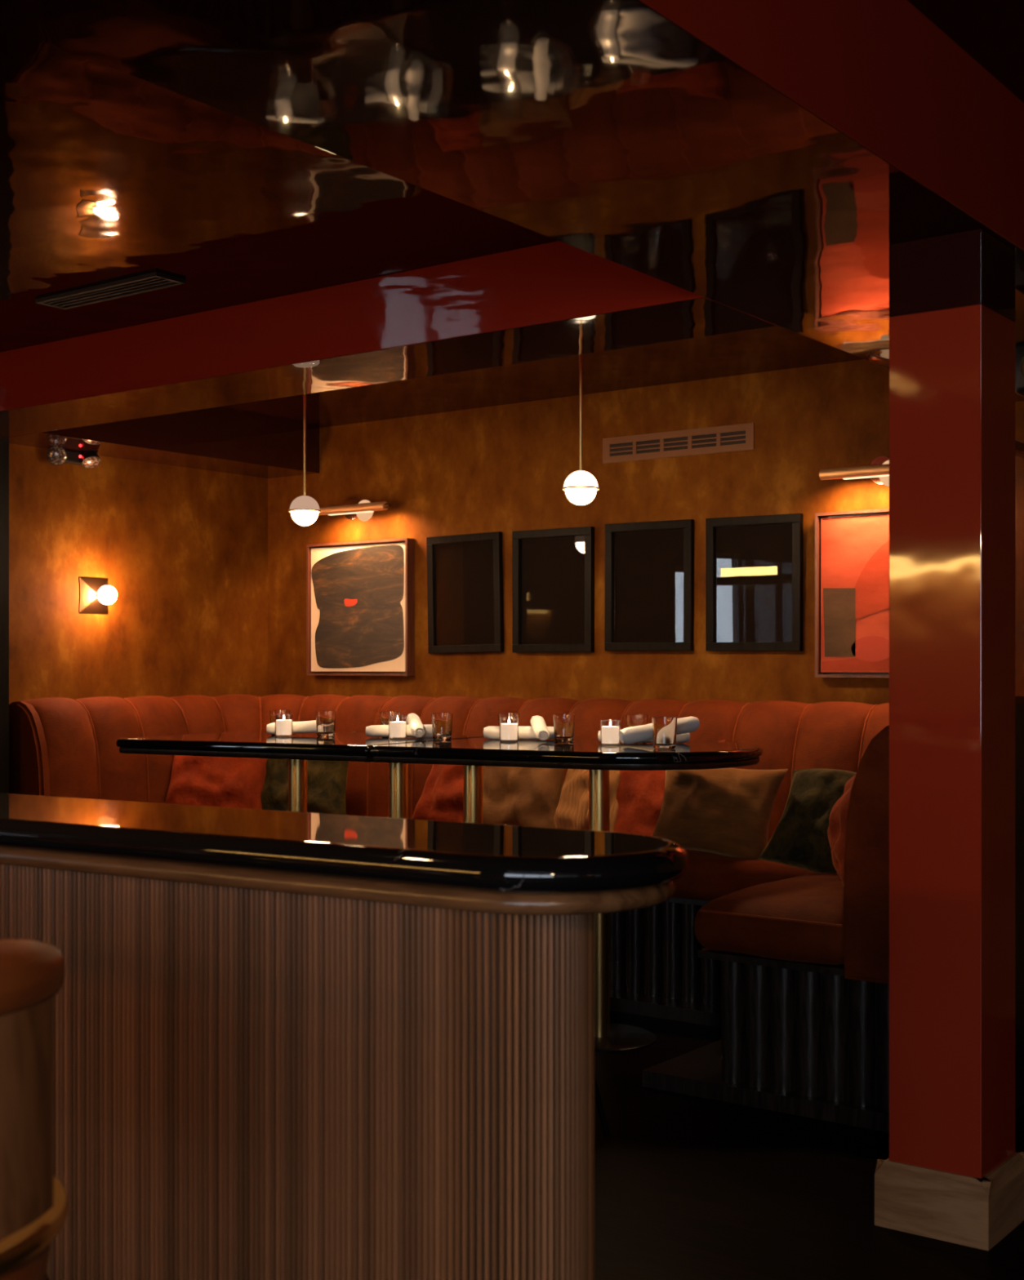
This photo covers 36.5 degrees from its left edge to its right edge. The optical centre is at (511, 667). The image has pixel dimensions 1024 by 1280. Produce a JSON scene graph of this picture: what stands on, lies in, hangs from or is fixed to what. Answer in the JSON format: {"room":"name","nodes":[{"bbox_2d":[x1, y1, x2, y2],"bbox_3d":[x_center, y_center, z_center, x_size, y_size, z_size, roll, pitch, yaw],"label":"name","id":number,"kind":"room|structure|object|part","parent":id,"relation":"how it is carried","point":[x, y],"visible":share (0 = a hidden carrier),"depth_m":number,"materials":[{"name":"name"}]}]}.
{"room":"restaurant","nodes":[
{"label":"restaurant","id":0,"kind":"room"},
{"bbox_2d":[0,436,8,793],"bbox_3d":[-3.056,0.155,7.060,1.880,2.290,0.460,0,0,37],"label":"wall","id":1,"kind":"structure","parent":0,"point":[4,442],"depth_m":6.66,"materials":[{"name":"red paint"}]},
{"bbox_2d":[0,240,777,437],"bbox_3d":[-1.583,-1.105,5.973,5.540,0.230,0.430,0,0,37],"label":"ceiling beam","id":2,"kind":"structure","parent":1,"relation":"attached to","point":[557,299],"depth_m":4.97,"materials":[{"name":"red paint"}]},
{"bbox_2d":[8,443,267,704],"bbox_3d":[-1.825,-0.150,7.478,0.120,2.900,1.680,0,0,37],"label":"wall","id":3,"kind":"structure","parent":0,"point":[183,551],"depth_m":7.42,"materials":[{"name":"orange paint"}]},
{"bbox_2d":[46,446,101,468],"bbox_3d":[-1.988,-0.952,7.052,0.121,0.092,0.290,0,0,37],"label":"emergency light","id":4,"kind":"object","parent":3,"relation":"attached to","point":[56,455],"visible":1,"depth_m":7.06,"materials":[{"name":"black plastic"}]},
{"bbox_2d":[78,577,117,613],"bbox_3d":[-1.886,-0.336,7.173,0.144,0.166,0.166,0,0,37],"label":"wall sconce","id":5,"kind":"object","parent":3,"relation":"attached to","point":[95,594],"visible":1,"depth_m":7.17,"materials":[{"name":"brown metal"}]},
{"bbox_3d":[-1.864,-0.336,7.156,0.088,0.088,0.088,0,0,37],"label":"bulb","id":6,"kind":"part","parent":5,"relation":"part of","materials":[{"name":"white glass"}]},
{"bbox_2d":[8,408,319,478],"bbox_3d":[-1.631,-1.105,7.328,0.370,0.230,1.690,0,0,37],"label":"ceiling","id":7,"kind":"structure","parent":3,"relation":"attached to","point":[209,439],"depth_m":7.32,"materials":[{"name":"red paint"}]},
{"bbox_2d":[0,25,863,427],"bbox_3d":[-3.038,-1.280,4.096,5.640,0.120,8.760,0,0,37],"label":"ceiling","id":8,"kind":"structure","parent":0,"point":[108,175],"depth_m":4.34,"materials":[{"name":"red paint"}]},
{"bbox_2d":[35,271,186,309],"bbox_3d":[-1.301,-1.214,5.011,0.600,0.012,0.120,0,0,37],"label":"ceiling vent","id":9,"kind":"object","parent":8,"relation":"in","point":[151,282],"visible":1,"depth_m":4.99,"materials":[{"name":"brown metal"}]},
{"bbox_2d":[288,394,320,525],"bbox_3d":[-0.865,-0.906,6.480,0.134,0.625,0.134,0,0,37],"label":"globe pendant","id":10,"kind":"object","parent":8,"relation":"hanging from","point":[304,509],"visible":0.88,"depth_m":6.45,"materials":[{"name":"white glass"}]},
{"bbox_3d":[-0.865,-0.963,6.480,0.011,0.491,0.011,0,0,37],"label":"rod","id":11,"kind":"part","parent":10,"relation":"part of","materials":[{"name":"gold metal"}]},
{"bbox_3d":[-0.865,-0.650,6.480,0.112,0.112,0.112,0,0,37],"label":"globe","id":12,"kind":"part","parent":10,"relation":"part of"},
{"bbox_2d":[562,354,599,505],"bbox_3d":[0.251,-0.906,5.665,0.134,0.625,0.134,0,0,37],"label":"globe pendant","id":13,"kind":"object","parent":8,"relation":"hanging from","point":[580,486],"visible":0.93,"depth_m":5.63,"materials":[{"name":"white glass"}]},
{"bbox_3d":[0.251,-0.963,5.665,0.011,0.491,0.011,0,0,37],"label":"rod","id":14,"kind":"part","parent":13,"relation":"part of","materials":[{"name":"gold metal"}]},
{"bbox_3d":[0.251,-0.650,5.665,0.112,0.112,0.112,0,0,37],"label":"globe","id":15,"kind":"part","parent":13,"relation":"part of"},
{"bbox_2d":[267,359,1023,704],"bbox_3d":[2.302,-0.150,5.538,9.300,2.900,0.120,0,0,37],"label":"wall","id":16,"kind":"structure","parent":0,"point":[505,468],"depth_m":6.88,"materials":[{"name":"orange paint"}]},
{"bbox_2d":[317,497,391,521],"bbox_3d":[-0.735,-0.781,7.603,0.481,0.137,0.180,0,0,37],"label":"picture light","id":17,"kind":"object","parent":16,"relation":"attached to","point":[352,508],"visible":0.98,"depth_m":7.53,"materials":[{"name":"gold metal"}]},
{"bbox_3d":[-0.798,-0.795,7.755,0.110,0.110,0.011,0,0,37],"label":"wall plate","id":18,"kind":"part","parent":17,"relation":"part of","materials":[{"name":"metal"}]},
{"bbox_2d":[306,537,414,675],"bbox_3d":[-0.755,-0.293,7.692,0.667,0.663,0.058,0,0,37],"label":"painting","id":19,"kind":"object","parent":16,"relation":"attached to","point":[360,595],"visible":1,"depth_m":7.66,"materials":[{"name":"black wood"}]},
{"bbox_2d":[426,531,503,653],"bbox_3d":[-0.223,-0.350,7.314,0.435,0.556,0.028,-1,0,37],"label":"framed print","id":20,"kind":"object","parent":16,"relation":"attached to","point":[464,572],"visible":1,"depth_m":7.32,"materials":[{"name":"black wood"}]},
{"bbox_3d":[-0.383,-0.348,7.433,0.036,0.484,0.028,-1,0,37],"label":"frame rail","id":21,"kind":"part","parent":20,"relation":"part of","materials":[{"name":"black wood"}]},
{"bbox_3d":[-0.227,-0.610,7.314,0.435,0.036,0.028,-1,0,37],"label":"frame rail","id":22,"kind":"part","parent":20,"relation":"part of","materials":[{"name":"black wood"}]},
{"bbox_3d":[-0.219,-0.090,7.314,0.435,0.036,0.028,-1,0,37],"label":"frame rail","id":23,"kind":"part","parent":20,"relation":"part of","materials":[{"name":"black wood"}]},
{"bbox_3d":[-0.062,-0.353,7.195,0.036,0.484,0.028,-1,0,37],"label":"frame rail","id":24,"kind":"part","parent":20,"relation":"part of","materials":[{"name":"black wood"}]},
{"bbox_2d":[0,0,1023,401],"bbox_3d":[-0.451,-1.190,2.146,0.840,0.400,8.610,0,0,37],"label":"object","id":25,"kind":"structure","parent":16,"relation":"attached to","point":[765,160],"depth_m":2.88,"materials":[{"name":"red paint"}]},
{"bbox_2d":[511,526,594,652],"bbox_3d":[0.184,-0.349,7.012,0.435,0.556,0.028,0,0,37],"label":"framed print","id":26,"kind":"object","parent":16,"relation":"attached to","point":[553,570],"visible":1,"depth_m":7.01,"materials":[{"name":"black wood"}]},
{"bbox_3d":[0.023,-0.350,7.131,0.036,0.484,0.028,0,0,37],"label":"frame rail","id":27,"kind":"part","parent":26,"relation":"part of","materials":[{"name":"black wood"}]},
{"bbox_3d":[0.183,-0.089,7.014,0.435,0.036,0.028,0,0,37],"label":"frame rail","id":28,"kind":"part","parent":26,"relation":"part of","materials":[{"name":"black wood"}]},
{"bbox_3d":[0.184,-0.609,7.011,0.435,0.036,0.028,0,0,37],"label":"frame rail","id":29,"kind":"part","parent":26,"relation":"part of","materials":[{"name":"black wood"}]},
{"bbox_3d":[0.344,-0.348,6.894,0.036,0.484,0.028,0,0,37],"label":"frame rail","id":30,"kind":"part","parent":26,"relation":"part of","materials":[{"name":"black wood"}]},
{"bbox_2d":[604,519,693,650],"bbox_3d":[0.590,-0.353,6.711,0.435,0.556,0.028,0,1,37],"label":"framed print","id":31,"kind":"object","parent":16,"relation":"attached to","point":[649,599],"visible":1,"depth_m":6.71,"materials":[{"name":"black wood"}]},
{"bbox_3d":[0.429,-0.354,6.830,0.036,0.484,0.028,0,1,37],"label":"frame rail","id":32,"kind":"part","parent":31,"relation":"part of","materials":[{"name":"black wood"}]},
{"bbox_3d":[0.589,-0.093,6.713,0.435,0.036,0.028,0,1,37],"label":"frame rail","id":33,"kind":"part","parent":31,"relation":"part of","materials":[{"name":"black wood"}]},
{"bbox_3d":[0.590,-0.613,6.709,0.435,0.036,0.028,0,1,37],"label":"frame rail","id":34,"kind":"part","parent":31,"relation":"part of","materials":[{"name":"black wood"}]},
{"bbox_3d":[0.750,-0.352,6.593,0.036,0.484,0.028,0,1,37],"label":"frame rail","id":35,"kind":"part","parent":31,"relation":"part of","materials":[{"name":"black wood"}]},
{"bbox_2d":[602,422,754,463],"bbox_3d":[0.701,-0.959,6.645,0.744,0.110,0.007,0,0,37],"label":"air vent","id":36,"kind":"object","parent":16,"relation":"in","point":[734,437],"visible":1,"depth_m":6.63,"materials":[{"name":"brown metal"}]},
{"bbox_2d":[705,513,802,651],"bbox_3d":[0.996,-0.348,6.410,0.435,0.556,0.029,1,1,37],"label":"framed print","id":37,"kind":"object","parent":16,"relation":"attached to","point":[753,564],"visible":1,"depth_m":6.41,"materials":[{"name":"black wood"}]},
{"bbox_3d":[0.836,-0.350,6.529,0.036,0.484,0.028,1,1,37],"label":"frame rail","id":38,"kind":"part","parent":37,"relation":"part of","materials":[{"name":"black wood"}]},
{"bbox_3d":[0.997,-0.088,6.415,0.435,0.036,0.028,1,1,37],"label":"frame rail","id":39,"kind":"part","parent":37,"relation":"part of","materials":[{"name":"black wood"}]},
{"bbox_3d":[0.996,-0.608,6.405,0.435,0.036,0.028,1,1,37],"label":"frame rail","id":40,"kind":"part","parent":37,"relation":"part of","materials":[{"name":"black wood"}]},
{"bbox_3d":[1.156,-0.347,6.291,0.036,0.484,0.028,1,1,37],"label":"frame rail","id":41,"kind":"part","parent":37,"relation":"part of","materials":[{"name":"black wood"}]},
{"bbox_2d":[814,508,888,677],"bbox_3d":[1.492,-0.290,6.026,0.662,0.656,0.058,0,0,37],"label":"painting","id":42,"kind":"object","parent":16,"relation":"attached to","point":[851,548],"visible":0.52,"depth_m":6.11,"materials":[{"name":"red wood"}]},
{"bbox_2d":[818,456,888,486],"bbox_3d":[1.457,-0.761,5.977,0.512,0.137,0.180,0,0,37],"label":"picture light","id":43,"kind":"object","parent":16,"relation":"attached to","point":[877,470],"visible":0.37,"depth_m":5.98,"materials":[{"name":"gold metal"}]},
{"bbox_3d":[1.451,-0.775,6.087,0.110,0.110,0.011,0,0,37],"label":"wall plate","id":44,"kind":"part","parent":43,"relation":"part of","materials":[{"name":"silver metal"}]},
{"bbox_2d":[1014,341,1023,396],"bbox_3d":[1.508,-0.880,4.383,0.150,0.220,0.142,0,0,37],"label":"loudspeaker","id":45,"kind":"object","parent":16,"relation":"hanging from","point":[1019,347],"visible":0.8,"depth_m":4.36,"materials":[{"name":"black plastic"}]},
{"bbox_2d":[1020,355,1023,376],"bbox_3d":[1.466,-0.845,4.327,0.100,0.100,0.002,0,0,37],"label":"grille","id":46,"kind":"object","parent":45,"relation":"attached to","point":[1021,357],"depth_m":4.35,"materials":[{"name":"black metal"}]},
{"bbox_2d":[594,1009,1023,1279],"bbox_3d":[-0.954,1.350,2.575,11.000,0.100,9.000,0,0,37],"label":"floor","id":47,"kind":"structure","parent":0,"point":[687,1187],"depth_m":3.84,"materials":[{"name":"brown wood"}]},
{"bbox_2d":[0,938,68,1279],"bbox_3d":[-0.641,0.776,1.447,0.448,1.049,0.441,0,0,37],"label":"bar stool","id":48,"kind":"object","parent":47,"relation":"on","point":[34,1203],"visible":1,"depth_m":1.40,"materials":[{"name":"brown wood"}]},
{"bbox_3d":[-0.639,0.562,1.450,0.400,0.075,0.400,0,0,37],"label":"seat","id":49,"kind":"part","parent":48,"relation":"part of","materials":[{"name":"brown leather"}]},
{"bbox_3d":[-0.667,0.282,1.412,0.448,0.060,0.352,0,0,37],"label":"rail","id":50,"kind":"part","parent":48,"relation":"part of","materials":[{"name":"brown leather"}]},
{"bbox_2d":[115,730,483,818],"bbox_3d":[-0.785,0.785,6.057,1.225,1.030,0.900,0,0,28],"label":"bar table","id":51,"kind":"object","parent":47,"relation":"on","point":[300,748],"visible":0.44,"depth_m":5.82,"materials":[{"name":"black stone"}]},
{"bbox_2d":[269,710,289,734],"bbox_3d":[-0.940,0.220,6.287,0.082,0.098,0.082,0,0,37],"label":"drinking glass","id":52,"kind":"object","parent":51,"relation":"on","point":[279,716],"visible":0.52,"depth_m":6.25,"materials":[{"name":"white"}]},
{"bbox_2d":[275,713,293,737],"bbox_3d":[-0.895,0.225,6.097,0.070,0.089,0.070,0,0,37],"label":"candle","id":53,"kind":"object","parent":51,"relation":"on","point":[283,726],"visible":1,"depth_m":6.07,"materials":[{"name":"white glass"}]},
{"bbox_2d":[266,720,316,733],"bbox_3d":[-0.872,0.238,6.236,0.225,0.056,0.056,0,0,-3],"label":"rolled napkin","id":54,"kind":"object","parent":51,"relation":"on","point":[305,726],"visible":0.53,"depth_m":6.22,"materials":[{"name":"white fabric"}]},
{"bbox_3d":[-0.836,0.808,6.073,0.072,0.960,0.072,0,0,28],"label":"leg","id":55,"kind":"part","parent":51,"relation":"part of","materials":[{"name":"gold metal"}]},
{"bbox_2d":[315,711,336,736],"bbox_3d":[-0.737,0.220,6.149,0.082,0.098,0.082,0,0,37],"label":"drinking glass","id":56,"kind":"object","parent":51,"relation":"on","point":[325,720],"visible":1,"depth_m":6.12,"materials":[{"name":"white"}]},
{"bbox_2d":[379,711,400,724],"bbox_3d":[-0.477,0.220,6.080,0.082,0.098,0.082,0,0,37],"label":"drinking glass","id":57,"kind":"object","parent":51,"relation":"on","point":[384,718],"visible":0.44,"depth_m":6.05,"materials":[{"name":"white"}]},
{"bbox_2d":[388,715,406,739],"bbox_3d":[-0.434,0.225,5.892,0.070,0.089,0.070,0,0,37],"label":"candle","id":58,"kind":"object","parent":51,"relation":"on","point":[397,729],"visible":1,"depth_m":5.87,"materials":[{"name":"white wax"}]},
{"bbox_3d":[-0.428,0.808,5.851,0.072,0.960,0.072,0,0,28],"label":"leg","id":59,"kind":"part","parent":51,"relation":"part of","materials":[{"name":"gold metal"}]},
{"bbox_2d":[365,724,432,737],"bbox_3d":[-0.418,0.244,6.018,0.298,0.051,0.054,0,0,1],"label":"rolled napkin","id":60,"kind":"object","parent":51,"relation":"on","point":[372,731],"visible":0.41,"depth_m":6.00,"materials":[{"name":"white fabric"}]},
{"bbox_2d":[406,713,425,737],"bbox_3d":[-0.371,0.221,6.002,0.052,0.088,0.292,0,0,-9],"label":"rolled napkin","id":61,"kind":"object","parent":51,"relation":"on","point":[418,730],"visible":1,"depth_m":5.90,"materials":[{"name":"white fabric"}]},
{"bbox_2d":[431,712,453,739],"bbox_3d":[-0.265,0.220,5.880,0.082,0.098,0.082,0,0,37],"label":"drinking glass","id":62,"kind":"object","parent":51,"relation":"on","point":[442,722],"visible":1,"depth_m":5.85,"materials":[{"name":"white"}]},
{"bbox_2d":[0,792,688,1279],"bbox_3d":[-1.180,0.775,3.002,3.310,1.050,0.410,0,0,32],"label":"bar counter","id":63,"kind":"object","parent":47,"relation":"on","point":[288,1045],"depth_m":2.27,"materials":[{"name":"brown wood"}]},
{"bbox_3d":[-1.180,0.312,3.002,3.270,0.031,0.370,0,0,32],"label":"wood moulding","id":64,"kind":"part","parent":63,"relation":"part of","materials":[{"name":"brown wood"}]},
{"bbox_2d":[0,792,688,893],"bbox_3d":[-1.180,0.274,3.002,3.310,0.047,0.410,0,0,32],"label":"countertop","id":65,"kind":"structure","parent":63,"relation":"on","point":[451,855],"depth_m":2.28,"materials":[{"name":"black stone"}]},
{"bbox_2d":[8,693,888,1132],"bbox_3d":[-0.067,0.716,6.175,4.245,1.169,1.670,0,0,37],"label":"banquette","id":66,"kind":"object","parent":47,"relation":"on","point":[790,963],"visible":0.35,"depth_m":5.77,"materials":[{"name":"orange fabric"}]},
{"bbox_3d":[-2.110,0.512,6.766,0.260,0.735,0.045,0,0,37],"label":"arm","id":67,"kind":"part","parent":66,"relation":"part of","materials":[{"name":"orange fabric"}]},
{"bbox_2d":[164,755,267,808],"bbox_3d":[-1.370,0.525,7.221,0.520,0.433,0.239,0,0,9],"label":"pillow","id":68,"kind":"object","parent":66,"relation":"on","point":[202,780],"visible":0.59,"depth_m":7.14,"materials":[{"name":"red fabric"}]},
{"bbox_2d":[260,731,355,814],"bbox_3d":[-0.967,0.525,7.190,0.568,0.466,0.242,0,0,28],"label":"pillow","id":69,"kind":"object","parent":66,"relation":"on","point":[326,780],"visible":0.48,"depth_m":7.09,"materials":[{"name":"green fabric"}]},
{"bbox_2d":[410,764,463,822],"bbox_3d":[-0.209,0.525,6.752,0.478,0.478,0.251,0,0,38],"label":"pillow","id":70,"kind":"object","parent":66,"relation":"on","point":[442,797],"visible":0.35,"depth_m":6.71,"materials":[{"name":"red fabric"}]},
{"bbox_2d":[483,765,564,827],"bbox_3d":[0.026,0.515,6.530,0.465,0.437,0.247,0,0,28],"label":"pillow","id":71,"kind":"object","parent":66,"relation":"on","point":[513,796],"visible":0.59,"depth_m":6.43,"materials":[{"name":"brown fabric"}]},
{"bbox_2d":[553,768,619,831],"bbox_3d":[0.338,0.535,6.330,0.373,0.363,0.214,0,0,44],"label":"pillow","id":72,"kind":"object","parent":66,"relation":"on","point":[571,811],"visible":0.44,"depth_m":6.29,"materials":[{"name":"brown fabric"}]},
{"bbox_2d":[613,739,724,835],"bbox_3d":[0.612,0.515,6.147,0.559,0.470,0.243,0,0,34],"label":"pillow","id":73,"kind":"object","parent":66,"relation":"on","point":[639,793],"visible":0.3,"depth_m":6.12,"materials":[{"name":"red fabric"}]},
{"bbox_2d":[651,767,787,858],"bbox_3d":[0.760,0.530,5.825,0.533,0.419,0.230,0,0,30],"label":"pillow","id":74,"kind":"object","parent":66,"relation":"on","point":[725,811],"visible":0.88,"depth_m":5.75,"materials":[{"name":"brown fabric"}]},
{"bbox_2d":[671,848,814,900],"bbox_3d":[0.133,0.777,6.450,3.770,0.166,0.520,0,0,37],"label":"seat cushion","id":75,"kind":"object","parent":66,"relation":"on","point":[708,876],"depth_m":5.67,"materials":[{"name":"orange fabric"}]},
{"bbox_3d":[-0.057,0.870,6.186,4.220,0.020,1.610,0,0,37],"label":"seat rail","id":76,"kind":"part","parent":66,"relation":"part of","materials":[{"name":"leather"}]},
{"bbox_2d":[693,872,844,964],"bbox_3d":[1.016,0.771,4.930,0.530,0.185,0.930,0,0,37],"label":"seat cushion","id":77,"kind":"object","parent":66,"relation":"on","point":[797,920],"depth_m":4.60,"materials":[{"name":"orange fabric"}]},
{"bbox_2d":[756,768,856,872],"bbox_3d":[1.129,0.565,5.295,0.544,0.434,0.271,0,0,38],"label":"pillow","id":78,"kind":"object","parent":66,"relation":"on","point":[799,839],"visible":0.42,"depth_m":5.29,"materials":[{"name":"green fabric"}]},
{"bbox_2d":[826,774,855,885],"bbox_3d":[1.115,0.485,4.844,0.252,0.427,0.440,0,0,9],"label":"pillow","id":79,"kind":"object","parent":66,"relation":"on","point":[836,831],"visible":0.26,"depth_m":4.75,"materials":[{"name":"orange fabric"}]},
{"bbox_3d":[1.049,0.512,4.336,0.260,0.735,0.045,0,0,37],"label":"arm","id":80,"kind":"part","parent":66,"relation":"part of","materials":[{"name":"orange fabric"}]},
{"bbox_2d":[369,737,762,1052],"bbox_3d":[0.247,0.785,5.497,1.275,1.030,0.900,0,0,28],"label":"bar table","id":81,"kind":"object","parent":47,"relation":"on","point":[588,753],"visible":0.59,"depth_m":5.30,"materials":[{"name":"black stone"}]},
{"bbox_3d":[-0.142,0.808,5.697,0.072,0.960,0.072,0,0,28],"label":"leg","id":82,"kind":"part","parent":81,"relation":"part of","materials":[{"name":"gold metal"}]},
{"bbox_2d":[497,712,519,738],"bbox_3d":[-0.012,0.220,5.860,0.082,0.098,0.082,0,0,37],"label":"drinking glass","id":83,"kind":"object","parent":81,"relation":"on","point":[503,717],"visible":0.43,"depth_m":5.83,"materials":[{"name":"clear glass"}]},
{"bbox_2d":[500,718,518,742],"bbox_3d":[-0.011,0.225,5.685,0.070,0.089,0.070,0,0,37],"label":"candle","id":84,"kind":"object","parent":81,"relation":"on","point":[508,731],"visible":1,"depth_m":5.66,"materials":[{"name":"white wax"}]},
{"bbox_2d":[483,725,554,739],"bbox_3d":[0.035,0.244,5.856,0.287,0.052,0.054,0,0,4],"label":"rolled napkin","id":85,"kind":"object","parent":81,"relation":"on","point":[492,732],"visible":0.56,"depth_m":5.84,"materials":[{"name":"white fabric"}]},
{"bbox_2d":[529,715,549,741],"bbox_3d":[0.103,0.222,5.755,0.055,0.085,0.283,0,0,-3],"label":"rolled napkin","id":86,"kind":"object","parent":81,"relation":"on","point":[539,726],"visible":1,"depth_m":5.66,"materials":[{"name":"white fabric"}]},
{"bbox_2d":[552,714,574,741],"bbox_3d":[0.192,0.220,5.740,0.082,0.098,0.082,0,0,37],"label":"drinking glass","id":87,"kind":"object","parent":81,"relation":"on","point":[563,724],"visible":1,"depth_m":5.71,"materials":[{"name":"clear glass"}]},
{"bbox_3d":[0.306,0.808,5.453,0.072,0.960,0.072,0,0,28],"label":"leg","id":88,"kind":"part","parent":81,"relation":"part of","materials":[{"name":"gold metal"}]},
{"bbox_2d":[600,720,620,746],"bbox_3d":[0.342,0.225,5.406,0.070,0.089,0.070,0,0,37],"label":"candle","id":89,"kind":"object","parent":81,"relation":"on","point":[608,735],"visible":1,"depth_m":5.38,"materials":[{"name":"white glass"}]},
{"bbox_3d":[0.306,1.294,5.453,0.400,0.012,0.400,0,0,28],"label":"foot plate","id":90,"kind":"part","parent":81,"relation":"part of","materials":[{"name":"black metal"}]},
{"bbox_2d":[625,714,648,727],"bbox_3d":[0.457,0.220,5.687,0.082,0.098,0.082,0,0,37],"label":"drinking glass","id":91,"kind":"object","parent":81,"relation":"on","point":[632,720],"visible":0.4,"depth_m":5.65,"materials":[{"name":"clear glass"}]},
{"bbox_2d":[597,729,689,742],"bbox_3d":[0.472,0.244,5.563,0.329,0.050,0.056,0,0,3],"label":"rolled napkin","id":92,"kind":"object","parent":81,"relation":"on","point":[681,738],"visible":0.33,"depth_m":5.54,"materials":[{"name":"white fabric"}]},
{"bbox_2d":[618,715,699,744],"bbox_3d":[0.515,0.217,5.419,0.296,0.095,0.068,0,0,-20],"label":"rolled napkin","id":93,"kind":"object","parent":81,"relation":"on","point":[632,735],"visible":0.77,"depth_m":5.38,"materials":[{"name":"white fabric"}]},
{"bbox_2d":[651,716,677,748],"bbox_3d":[0.511,0.217,5.205,0.086,0.104,0.086,0,0,37],"label":"drinking glass","id":94,"kind":"object","parent":81,"relation":"on","point":[664,728],"visible":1,"depth_m":5.17,"materials":[{"name":"clear glass"}]},
{"bbox_2d":[594,1073,609,1136],"bbox_3d":[0.005,0.979,4.304,0.383,0.647,0.383,0,0,42],"label":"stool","id":95,"kind":"object","parent":47,"relation":"on","point":[597,1095],"visible":0.04,"depth_m":4.31,"materials":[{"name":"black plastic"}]},
{"bbox_2d":[874,228,1023,1250],"bbox_3d":[1.037,0.155,3.657,0.270,2.290,0.280,0,0,37],"label":"column","id":96,"kind":"structure","parent":47,"relation":"on","point":[952,1171],"depth_m":3.57,"materials":[{"name":"red paint"}]},
{"bbox_3d":[1.037,1.225,3.657,0.270,0.150,0.280,0,0,37],"label":"skirting","id":97,"kind":"part","parent":96,"relation":"part of","materials":[{"name":"brown wood"}]},
{"bbox_2d":[906,0,1023,102],"bbox_3d":[1.637,-1.400,0.629,4.320,0.120,8.760,0,0,37],"label":"ceiling","id":98,"kind":"structure","parent":0,"point":[991,32],"depth_m":3.26,"materials":[{"name":"red paint"}]}
]}

